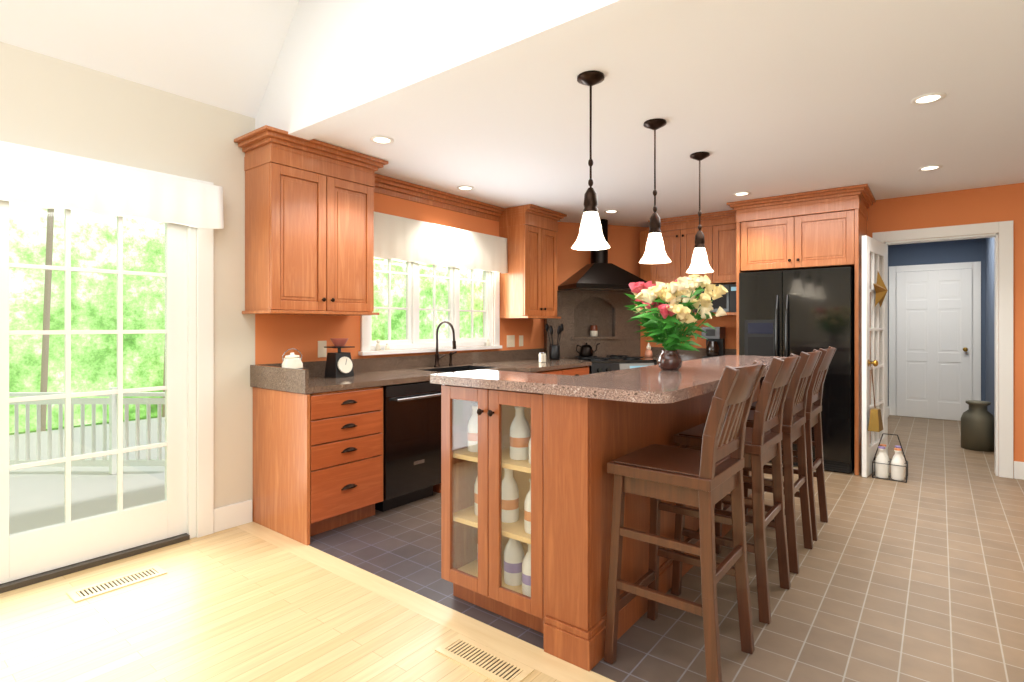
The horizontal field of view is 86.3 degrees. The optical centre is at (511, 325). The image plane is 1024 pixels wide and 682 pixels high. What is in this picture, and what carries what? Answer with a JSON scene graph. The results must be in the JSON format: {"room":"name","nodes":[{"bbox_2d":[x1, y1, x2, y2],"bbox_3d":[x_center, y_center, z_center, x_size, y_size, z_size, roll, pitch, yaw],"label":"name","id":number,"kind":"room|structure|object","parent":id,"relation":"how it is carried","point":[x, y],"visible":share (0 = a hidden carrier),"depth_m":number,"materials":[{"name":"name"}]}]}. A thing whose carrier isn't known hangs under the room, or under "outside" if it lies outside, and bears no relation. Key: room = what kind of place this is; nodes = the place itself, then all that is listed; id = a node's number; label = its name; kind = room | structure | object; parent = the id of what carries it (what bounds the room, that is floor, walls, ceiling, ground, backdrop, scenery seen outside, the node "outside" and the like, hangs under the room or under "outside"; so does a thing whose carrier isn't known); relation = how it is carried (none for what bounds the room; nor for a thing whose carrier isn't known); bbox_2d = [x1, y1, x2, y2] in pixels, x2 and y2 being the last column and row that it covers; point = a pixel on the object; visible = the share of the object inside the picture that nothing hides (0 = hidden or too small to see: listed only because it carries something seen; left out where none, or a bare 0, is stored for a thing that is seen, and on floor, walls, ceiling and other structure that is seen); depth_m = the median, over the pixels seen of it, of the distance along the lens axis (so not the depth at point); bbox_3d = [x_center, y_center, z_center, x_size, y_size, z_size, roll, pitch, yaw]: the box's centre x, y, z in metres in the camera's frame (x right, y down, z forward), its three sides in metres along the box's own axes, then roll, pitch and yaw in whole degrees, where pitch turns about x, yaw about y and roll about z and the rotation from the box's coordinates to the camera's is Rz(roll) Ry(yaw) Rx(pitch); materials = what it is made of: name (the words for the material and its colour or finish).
{"room":"kitchen","nodes":[
{"label":"kitchen","id":0,"kind":"room"},
{"bbox_2d":[0,42,542,520],"bbox_3d":[-1.940,-0.041,3.358,0.140,2.630,9.740,0,0,38],"label":"wall","id":1,"kind":"structure","parent":0,"point":[53,104],"depth_m":3.39,"materials":[{"name":"beige paint"}]},
{"bbox_2d":[0,200,195,593],"bbox_3d":[-2.527,0.244,2.599,0.152,2.060,1.860,0,0,38],"label":"sliding door","id":2,"kind":"structure","parent":1,"relation":"in","point":[68,545],"depth_m":2.98,"materials":[{"name":"white"}]},
{"bbox_2d":[0,141,213,537],"bbox_3d":[-2.468,0.198,2.552,0.021,2.152,2.044,0,0,38],"label":"trim","id":3,"kind":"structure","parent":1,"relation":"attached to","point":[204,381],"depth_m":3.31,"materials":[{"name":"white wood"}]},
{"bbox_2d":[0,144,223,228],"bbox_3d":[-2.470,-0.708,2.443,0.105,0.266,2.245,0,0,38],"label":"valance","id":4,"kind":"object","parent":1,"relation":"attached to","point":[29,177],"visible":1,"depth_m":2.85,"materials":[{"name":"white fabric"}]},
{"bbox_2d":[234,125,387,315],"bbox_3d":[-1.327,-0.629,3.697,0.400,1.107,0.910,0,0,38],"label":"upper cabinet","id":5,"kind":"object","parent":1,"relation":"attached to","point":[309,227],"visible":1,"depth_m":3.51,"materials":[{"name":"brown wood"}]},
{"bbox_2d":[318,341,326,357],"bbox_3d":[-1.375,0.169,3.958,0.007,0.120,0.070,0,0,38],"label":"switch plate","id":6,"kind":"object","parent":1,"relation":"attached to","point":[322,351],"depth_m":3.96,"materials":[{"name":"beige plastic"}]},
{"bbox_2d":[374,173,504,221],"bbox_3d":[-0.636,-1.119,4.840,0.079,0.127,1.731,0,0,38],"label":"crown molding","id":7,"kind":"structure","parent":1,"relation":"attached to","point":[392,187],"depth_m":4.79,"materials":[{"name":"brown wood"}]},
{"bbox_2d":[374,212,507,272],"bbox_3d":[-0.608,-0.698,4.820,0.107,0.356,1.723,0,0,38],"label":"window valance","id":8,"kind":"object","parent":1,"relation":"attached to","point":[400,239],"visible":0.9,"depth_m":4.71,"materials":[{"name":"beige fabric"}]},
{"bbox_2d":[507,335,514,346],"bbox_3d":[-0.011,0.161,5.697,0.012,0.125,0.130,0,0,38],"label":"switch plate","id":9,"kind":"object","parent":1,"relation":"attached to","point":[510,338],"depth_m":5.69,"materials":[{"name":"beige plastic"}]},
{"bbox_2d":[519,335,522,345],"bbox_3d":[0.100,0.162,5.838,0.012,0.115,0.070,0,0,38],"label":"switch plate","id":10,"kind":"object","parent":1,"relation":"attached to","point":[520,336],"depth_m":5.83,"materials":[{"name":"beige plastic"}]},
{"bbox_2d":[499,204,566,318],"bbox_3d":[0.227,-0.629,5.681,0.400,1.107,0.650,0,0,38],"label":"upper cabinet","id":11,"kind":"object","parent":1,"relation":"attached to","point":[528,285],"visible":0.98,"depth_m":5.48,"materials":[{"name":"brown wood"}]},
{"bbox_2d":[0,521,614,681],"bbox_3d":[-1.296,1.324,-0.036,5.340,0.100,5.190,0,0,38],"label":"floor","id":12,"kind":"structure","parent":0,"point":[235,604],"depth_m":2.32,"materials":[{"name":"beige wood"}]},
{"bbox_2d":[66,565,166,602],"bbox_3d":[-1.946,1.271,2.702,0.140,0.006,0.380,0,0,38],"label":"floor vent","id":13,"kind":"object","parent":12,"relation":"in","point":[99,588],"visible":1,"depth_m":2.69,"materials":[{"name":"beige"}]},
{"bbox_2d":[435,634,533,681],"bbox_3d":[-0.110,1.271,2.078,0.380,0.006,0.140,0,0,38],"label":"floor vent","id":14,"kind":"object","parent":12,"relation":"in","point":[482,660],"visible":1,"depth_m":2.07,"materials":[{"name":"beige"}]},
{"bbox_2d":[375,339,380,350],"bbox_3d":[-1.061,0.153,4.334,0.042,0.090,0.044,0,0,38],"label":"figurine","id":15,"kind":"object","parent":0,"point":[378,347],"depth_m":4.32,"materials":[{"name":"beige ceramic"}]},
{"bbox_2d":[255,0,681,139],"bbox_3d":[0.354,-2.678,2.070,5.340,3.023,0.140,0,0,38],"label":"wall","id":16,"kind":"structure","parent":0,"point":[339,64],"depth_m":2.72,"materials":[{"name":"white paint"}]},
{"bbox_2d":[0,0,1023,226],"bbox_3d":[1.174,-2.723,3.117,5.340,3.073,13.200,0,0,38],"label":"ceiling","id":17,"kind":"structure","parent":0,"point":[757,99],"depth_m":3.04,"materials":[{"name":"white paint"}]},
{"bbox_2d":[370,136,393,143],"bbox_3d":[-0.829,-1.183,3.479,0.148,0.006,0.148,0,0,11],"label":"recessed light","id":18,"kind":"object","parent":17,"relation":"in","point":[375,139],"depth_m":3.48,"materials":[{"name":"white"}]},
{"bbox_2d":[457,186,473,190],"bbox_3d":[-0.400,-1.183,4.693,0.148,0.006,0.148,0,0,29],"label":"recessed light","id":19,"kind":"object","parent":17,"relation":"in","point":[465,188],"depth_m":4.70,"materials":[{"name":"white"}]},
{"bbox_2d":[572,70,609,249],"bbox_3d":[0.375,-0.778,2.600,0.184,0.814,0.184,0,0,38],"label":"pendant light","id":20,"kind":"object","parent":17,"relation":"hanging from","point":[590,236],"visible":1,"depth_m":2.57,"materials":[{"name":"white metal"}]},
{"bbox_2d":[604,210,618,212],"bbox_3d":[1.029,-1.183,5.657,0.148,0.006,0.148,0,0,11],"label":"recessed light","id":21,"kind":"object","parent":17,"relation":"in","point":[607,211],"depth_m":5.66,"materials":[{"name":"white"}]},
{"bbox_2d":[639,118,670,263],"bbox_3d":[0.834,-0.778,3.187,0.184,0.814,0.184,0,0,38],"label":"pendant light","id":22,"kind":"object","parent":17,"relation":"hanging from","point":[655,253],"visible":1,"depth_m":3.16,"materials":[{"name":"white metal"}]},
{"bbox_2d":[686,152,713,272],"bbox_3d":[1.300,-0.778,3.781,0.184,0.814,0.184,0,0,38],"label":"pendant light","id":23,"kind":"object","parent":17,"relation":"hanging from","point":[699,263],"visible":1,"depth_m":3.75,"materials":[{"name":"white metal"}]},
{"bbox_2d":[733,192,750,195],"bbox_3d":[2.061,-1.183,4.899,0.148,0.006,0.148,0,0,29],"label":"recessed light","id":24,"kind":"object","parent":17,"relation":"in","point":[738,193],"depth_m":4.89,"materials":[{"name":"white"}]},
{"bbox_2d":[910,92,945,104],"bbox_3d":[2.168,-1.183,2.847,0.148,0.006,0.148,0,0,29],"label":"recessed light","id":25,"kind":"object","parent":17,"relation":"in","point":[928,98],"depth_m":2.84,"materials":[{"name":"white"}]},
{"bbox_2d":[917,165,942,170],"bbox_3d":[3.135,-1.183,4.097,0.148,0.006,0.148,0,0,29],"label":"recessed light","id":26,"kind":"object","parent":17,"relation":"in","point":[931,167],"depth_m":4.10,"materials":[{"name":"white"}]},
{"bbox_2d":[543,222,646,355],"bbox_3d":[0.988,-0.006,6.375,0.750,2.560,1.100,0,0,38],"label":"wall","id":27,"kind":"structure","parent":0,"point":[624,248],"depth_m":6.43,"materials":[{"name":"orange"}]},
{"bbox_2d":[544,291,639,357],"bbox_3d":[0.941,-0.018,6.290,1.180,0.752,0.117,0,0,-18],"label":"backsplash","id":28,"kind":"structure","parent":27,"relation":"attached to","point":[608,314],"depth_m":6.31,"materials":[{"name":"brown tile"}]},
{"bbox_2d":[590,325,597,335],"bbox_3d":[0.943,0.059,6.285,0.086,0.129,0.086,0,0,38],"label":"jar","id":29,"kind":"object","parent":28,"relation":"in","point":[593,330],"visible":1,"depth_m":6.25,"materials":[{"name":"beige ceramic"}]},
{"bbox_2d":[558,219,646,291],"bbox_3d":[1.028,-0.788,6.019,0.920,0.792,0.497,0,0,-18],"label":"range hood","id":30,"kind":"object","parent":27,"relation":"attached to","point":[599,272],"visible":0.67,"depth_m":5.92,"materials":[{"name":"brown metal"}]},
{"bbox_2d":[309,415,1023,681],"bbox_3d":[2.774,1.324,5.160,5.340,0.100,8.010,0,0,38],"label":"floor","id":31,"kind":"structure","parent":0,"point":[918,576],"depth_m":2.70,"materials":[{"name":"beige tile"}]},
{"bbox_2d":[375,381,443,511],"bbox_3d":[-0.875,0.840,4.026,0.653,0.868,0.588,0,0,38],"label":"dishwasher","id":32,"kind":"object","parent":31,"relation":"on","point":[411,442],"visible":0.56,"depth_m":3.79,"materials":[{"name":"black metal"}]},
{"bbox_2d":[253,366,588,544],"bbox_3d":[-0.310,0.837,4.652,0.822,0.875,3.427,0,0,38],"label":"base cabinet","id":33,"kind":"object","parent":31,"relation":"on","point":[317,463],"visible":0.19,"depth_m":3.36,"materials":[{"name":"brown wood"}]},
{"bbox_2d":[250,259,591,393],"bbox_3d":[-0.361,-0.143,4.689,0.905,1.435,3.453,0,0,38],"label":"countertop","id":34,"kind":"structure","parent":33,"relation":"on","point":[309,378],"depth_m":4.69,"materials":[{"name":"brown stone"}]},
{"bbox_2d":[282,348,302,368],"bbox_3d":[-1.378,0.250,3.427,0.123,0.216,0.134,0,0,38],"label":"kettle","id":35,"kind":"object","parent":34,"relation":"on","point":[291,360],"visible":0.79,"depth_m":3.39,"materials":[{"name":"beige ceramic"}]},
{"bbox_2d":[324,338,354,377],"bbox_3d":[-1.208,0.224,3.840,0.169,0.269,0.150,0,0,38],"label":"kitchen scale","id":36,"kind":"object","parent":34,"relation":"on","point":[339,364],"visible":1,"depth_m":3.80,"materials":[{"name":"black metal"}]},
{"bbox_2d":[434,321,456,366],"bbox_3d":[-0.524,0.158,4.753,0.253,0.400,0.218,0,0,38],"label":"faucet","id":37,"kind":"object","parent":34,"relation":"on","point":[437,357],"visible":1,"depth_m":4.74,"materials":[{"name":"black metal"}]},
{"bbox_2d":[539,352,545,361],"bbox_3d":[0.298,0.311,5.356,0.034,0.094,0.079,0,0,38],"label":"salt","id":38,"kind":"object","parent":34,"relation":"on","point":[542,357],"visible":0.98,"depth_m":5.33,"materials":[{"name":"beige ceramic"}]},
{"bbox_2d":[545,324,563,359],"bbox_3d":[0.456,0.168,5.814,0.171,0.381,0.219,0,0,38],"label":"utensil crock","id":39,"kind":"object","parent":34,"relation":"on","point":[554,352],"visible":1,"depth_m":5.77,"materials":[{"name":"black ceramic"}]},
{"bbox_2d":[441,385,542,632],"bbox_3d":[-0.018,0.771,2.446,0.572,1.005,0.336,0,0,38],"label":"display cabinet","id":40,"kind":"object","parent":31,"relation":"on","point":[465,530],"visible":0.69,"depth_m":2.36,"materials":[{"name":"brown wood"}]},
{"bbox_2d":[468,405,477,451],"bbox_3d":[-0.168,0.478,2.555,0.078,0.210,0.078,0,0,23],"label":"bottle","id":41,"kind":"object","parent":40,"relation":"in","point":[472,433],"depth_m":2.52,"materials":[{"name":"white"}]},
{"bbox_2d":[474,476,477,514],"bbox_3d":[-0.130,0.753,2.538,0.088,0.240,0.088,0,0,23],"label":"bottle","id":42,"kind":"object","parent":40,"relation":"in","point":[475,485],"depth_m":2.52,"materials":[{"name":"white ceramic"}]},
{"bbox_2d":[502,468,517,522],"bbox_3d":[-0.014,0.753,2.460,0.088,0.240,0.088,0,0,23],"label":"bottle","id":43,"kind":"object","parent":40,"relation":"in","point":[515,509],"depth_m":2.42,"materials":[{"name":"white ceramic"}]},
{"bbox_2d":[504,538,515,585],"bbox_3d":[0.010,1.025,2.442,0.090,0.235,0.090,0,0,23],"label":"bottle","id":44,"kind":"object","parent":40,"relation":"in","point":[508,550],"depth_m":2.40,"materials":[{"name":"white ceramic"}]},
{"bbox_2d":[510,406,527,459],"bbox_3d":[0.035,0.468,2.409,0.088,0.230,0.088,0,0,23],"label":"bottle","id":45,"kind":"object","parent":40,"relation":"in","point":[520,437],"depth_m":2.37,"materials":[{"name":"white"}]},
{"bbox_2d":[516,540,530,596],"bbox_3d":[0.135,1.031,2.346,0.191,0.225,0.091,0,0,-19],"label":"bottle","id":46,"kind":"object","parent":40,"relation":"in","point":[528,577],"depth_m":2.32,"materials":[{"name":"white ceramic"}]},
{"bbox_2d":[518,478,530,533],"bbox_3d":[0.095,0.763,2.324,0.084,0.220,0.084,0,0,23],"label":"bottle","id":47,"kind":"object","parent":40,"relation":"in","point":[528,522],"depth_m":2.30,"materials":[{"name":"white ceramic"}]},
{"bbox_2d":[523,424,530,463],"bbox_3d":[0.103,0.508,2.318,0.064,0.150,0.064,0,0,23],"label":"bottle","id":48,"kind":"object","parent":40,"relation":"in","point":[527,437],"depth_m":2.37,"materials":[{"name":"white"}]},
{"bbox_2d":[565,355,656,373],"bbox_3d":[1.066,0.804,5.898,0.760,0.940,0.747,0,0,-18],"label":"range","id":49,"kind":"object","parent":31,"relation":"on","point":[608,363],"visible":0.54,"depth_m":5.63,"materials":[{"name":"black metal"}]},
{"bbox_2d":[576,343,599,355],"bbox_3d":[0.841,0.260,6.047,0.177,0.147,0.246,0,0,38],"label":"kettle","id":50,"kind":"object","parent":49,"relation":"on","point":[586,350],"visible":1,"depth_m":5.99,"materials":[{"name":"brown metal"}]},
{"bbox_2d":[543,381,759,670],"bbox_3d":[0.744,0.770,3.263,0.823,1.008,2.541,0,0,38],"label":"kitchen island","id":51,"kind":"object","parent":31,"relation":"on","point":[585,440],"visible":0.56,"depth_m":2.12,"materials":[{"name":"brown wood"}]},
{"bbox_2d":[430,355,783,403],"bbox_3d":[0.864,0.244,3.179,1.125,0.040,2.585,0,0,38],"label":"island countertop","id":52,"kind":"structure","parent":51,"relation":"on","point":[654,384],"depth_m":2.27,"materials":[{"name":"stone"}]},
{"bbox_2d":[624,274,727,369],"bbox_3d":[0.831,-0.019,2.790,0.544,0.484,0.560,0,0,38],"label":"vase","id":53,"kind":"object","parent":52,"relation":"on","point":[661,307],"visible":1,"depth_m":2.67,"materials":[{"name":"brown ceramic"}]},
{"bbox_2d":[604,360,765,681],"bbox_3d":[0.673,0.705,2.087,0.495,1.142,0.426,0,0,38],"label":"bar stool","id":54,"kind":"object","parent":31,"relation":"on","point":[707,477],"visible":1,"depth_m":2.01,"materials":[{"name":"brown wood"}]},
{"bbox_2d":[671,353,800,623],"bbox_3d":[1.080,0.705,2.606,0.495,1.142,0.426,0,0,38],"label":"bar stool","id":55,"kind":"object","parent":31,"relation":"on","point":[762,446],"visible":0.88,"depth_m":2.47,"materials":[{"name":"brown wood"}]},
{"bbox_2d":[715,349,821,573],"bbox_3d":[1.450,0.705,3.079,0.495,1.142,0.426,0,0,38],"label":"bar stool","id":56,"kind":"object","parent":31,"relation":"on","point":[794,421],"visible":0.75,"depth_m":2.92,"materials":[{"name":"brown wood"}]},
{"bbox_2d":[743,346,835,540],"bbox_3d":[1.783,0.705,3.504,0.495,1.142,0.426,0,0,38],"label":"bar stool","id":57,"kind":"object","parent":31,"relation":"on","point":[814,410],"visible":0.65,"depth_m":3.40,"materials":[{"name":"brown wood"}]},
{"bbox_2d":[739,267,854,472],"bbox_3d":[2.713,0.381,5.165,0.906,1.763,0.758,0,0,38],"label":"refrigerator","id":58,"kind":"object","parent":31,"relation":"on","point":[785,313],"visible":0.44,"depth_m":4.79,"materials":[{"name":"black metal"}]},
{"bbox_2d":[727,184,875,474],"bbox_3d":[2.748,0.045,5.200,1.140,2.457,0.770,0,0,38],"label":"tall cabinet","id":59,"kind":"object","parent":31,"relation":"on","point":[824,228],"visible":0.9,"depth_m":4.89,"materials":[{"name":"brown wood"}]},
{"bbox_2d":[872,433,907,482],"bbox_3d":[3.181,1.092,4.594,0.238,0.362,0.237,0,0,38],"label":"carrier","id":60,"kind":"object","parent":31,"relation":"on","point":[882,463],"depth_m":4.54,"materials":[{"name":"white glass"}]},
{"bbox_2d":[961,400,993,451],"bbox_3d":[4.825,1.028,5.656,0.276,0.488,0.280,0,0,38],"label":"milk can","id":61,"kind":"object","parent":31,"relation":"on","point":[977,425],"visible":0.96,"depth_m":5.57,"materials":[{"name":"grey metal"}]},
{"bbox_3d":[1.848,0.837,5.949,1.336,0.875,0.698,0,0,38],"label":"base cabinet","id":62,"kind":"object","parent":31,"relation":"on","visible":0},
{"bbox_2d":[628,347,735,362],"bbox_3d":[1.837,0.324,5.946,1.345,0.140,0.722,0,0,38],"label":"countertop","id":63,"kind":"structure","parent":62,"relation":"on","point":[686,355],"depth_m":6.18,"materials":[{"name":"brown stone"}]},
{"bbox_2d":[645,343,652,356],"bbox_3d":[1.567,0.276,6.264,0.090,0.164,0.090,0,0,38],"label":"gnome","id":64,"kind":"object","parent":63,"relation":"on","point":[648,352],"visible":1,"depth_m":6.24},
{"bbox_2d":[701,327,724,358],"bbox_3d":[2.158,0.185,5.850,0.190,0.345,0.203,0,0,38],"label":"coffee maker","id":65,"kind":"object","parent":63,"relation":"on","point":[715,343],"visible":0.85,"depth_m":5.79,"materials":[{"name":"black"}]},
{"bbox_2d":[647,183,1023,477],"bbox_3d":[3.067,-0.006,5.534,5.340,2.560,0.140,0,0,38],"label":"wall","id":66,"kind":"structure","parent":0,"point":[999,203],"depth_m":4.70,"materials":[{"name":"orange paint"}]},
{"bbox_2d":[640,229,650,281],"bbox_3d":[1.601,-0.781,6.377,0.183,0.630,0.329,0,0,38],"label":"upper cabinet","id":67,"kind":"object","parent":66,"relation":"attached to","point":[645,272],"visible":0.29,"depth_m":6.26,"materials":[{"name":"brown wood"}]},
{"bbox_2d":[648,210,735,287],"bbox_3d":[2.059,-0.815,5.974,1.030,0.737,0.400,0,0,38],"label":"upper cabinet","id":68,"kind":"object","parent":66,"relation":"attached to","point":[718,230],"visible":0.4,"depth_m":5.83,"materials":[{"name":"brown wood"}]},
{"bbox_2d":[695,312,735,315],"bbox_3d":[2.060,-0.278,5.976,1.030,0.334,0.396,0,0,38],"label":"shelf","id":69,"kind":"object","parent":66,"relation":"attached to","point":[731,313],"depth_m":5.60,"materials":[{"name":"brown wood"}]},
{"bbox_2d":[693,284,735,312],"bbox_3d":[2.241,-0.283,5.826,0.500,0.286,0.397,0,0,38],"label":"microwave","id":70,"kind":"object","parent":69,"relation":"in","point":[726,302],"visible":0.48,"depth_m":5.61,"materials":[{"name":"black metal"}]},
{"bbox_2d":[862,235,886,477],"bbox_3d":[3.218,0.257,4.843,0.126,2.025,0.758,0,0,38],"label":"french door","id":71,"kind":"structure","parent":66,"relation":"in","point":[873,251],"depth_m":4.77,"materials":[{"name":"white wood"}]},
{"bbox_2d":[868,361,882,431],"bbox_3d":[3.041,0.585,4.567,0.159,0.579,0.080,0,0,-45],"label":"bell","id":72,"kind":"object","parent":71,"relation":"hanging from","point":[875,423],"visible":1,"depth_m":4.53,"materials":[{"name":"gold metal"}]},
{"bbox_2d":[873,272,887,307],"bbox_3d":[3.225,-0.323,4.770,0.093,0.326,0.340,0,0,38],"label":"star","id":73,"kind":"object","parent":71,"relation":"hanging from","point":[880,288],"visible":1,"depth_m":4.73,"materials":[{"name":"gold metal"}]},
{"bbox_2d":[872,220,1012,478],"bbox_3d":[3.840,0.198,4.915,0.984,2.152,0.162,0,0,38],"label":"trim","id":74,"kind":"structure","parent":66,"relation":"attached to","point":[1004,228],"depth_m":4.60,"materials":[{"name":"white wood"}]},
{"bbox_2d":[1014,461,1023,479],"bbox_3d":[4.653,1.202,4.191,1.185,0.145,0.015,0,0,38],"label":"baseboard","id":75,"kind":"structure","parent":66,"relation":"attached to","point":[1018,466],"depth_m":4.53,"materials":[{"name":"white"}]},
{"bbox_2d":[888,245,891,405],"bbox_3d":[4.404,0.044,6.659,0.120,2.460,3.280,0,0,38],"label":"wall","id":76,"kind":"structure","parent":0,"point":[889,246],"depth_m":7.82,"materials":[{"name":"blue"}]},
{"bbox_2d":[892,238,983,400],"bbox_3d":[5.839,0.044,7.542,1.050,2.460,0.120,0,0,38],"label":"wall","id":77,"kind":"structure","parent":0,"point":[965,250],"depth_m":7.40,"materials":[{"name":"blue paint"}]},
{"bbox_2d":[896,269,971,420],"bbox_3d":[5.743,0.257,7.452,0.820,2.025,0.110,0,0,38],"label":"hall door","id":78,"kind":"structure","parent":77,"relation":"in","point":[933,344],"depth_m":7.46,"materials":[{"name":"white wood"}]},
{"bbox_2d":[889,261,980,414],"bbox_3d":[5.780,0.214,7.498,1.000,2.120,0.020,0,0,38],"label":"door frame","id":79,"kind":"structure","parent":77,"relation":"attached to","point":[976,329],"depth_m":7.38,"materials":[{"name":"white wood"}]},
{"bbox_2d":[984,237,993,415],"bbox_3d":[5.325,0.044,5.937,0.120,2.460,3.280,0,0,38],"label":"wall","id":80,"kind":"structure","parent":0,"point":[988,242],"depth_m":6.57,"materials":[{"name":"blue paint"}]},
{"label":"outside","id":81,"kind":"structure","parent":0,"visible":0},
{"bbox_2d":[9,416,156,434],"bbox_3d":[-1.254,2.324,13.973,11.750,0.100,39.900,0,0,38],"label":"lawn","id":82,"kind":"structure","parent":81,"point":[79,426],"depth_m":12.45,"materials":[{"name":"green plant"}]},
{"bbox_2d":[40,208,53,431],"bbox_3d":[-8.575,-2.731,10.180,0.100,9.993,0.395,0,0,38],"label":"trunk","id":83,"kind":"object","parent":82,"relation":"on","point":[46,306],"depth_m":10.09,"materials":[{"name":"brown plant"}]},
{"bbox_2d":[162,345,164,416],"bbox_3d":[-7.883,-2.731,12.686,0.140,9.994,0.433,0,0,38],"label":"trunk","id":84,"kind":"object","parent":82,"relation":"on","point":[163,408],"depth_m":12.53,"materials":[{"name":"brown plant"}]},
{"bbox_2d":[9,417,164,533],"bbox_3d":[-5.256,1.644,5.613,7.858,0.500,9.000,0,0,38],"label":"deck","id":85,"kind":"object","parent":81,"point":[95,491],"depth_m":5.75,"materials":[{"name":"grey wood"}]},
{"bbox_2d":[9,387,164,474],"bbox_3d":[-5.619,1.220,6.362,5.693,1.000,0.141,0,0,-1],"label":"deck railing","id":86,"kind":"object","parent":85,"relation":"on","point":[156,462],"depth_m":6.35,"materials":[{"name":"white wood"}]},
{"bbox_2d":[9,201,482,432],"bbox_3d":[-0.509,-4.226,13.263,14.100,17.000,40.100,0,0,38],"label":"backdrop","id":87,"kind":"structure","parent":81,"point":[144,296],"depth_m":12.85,"materials":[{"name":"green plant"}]}
]}

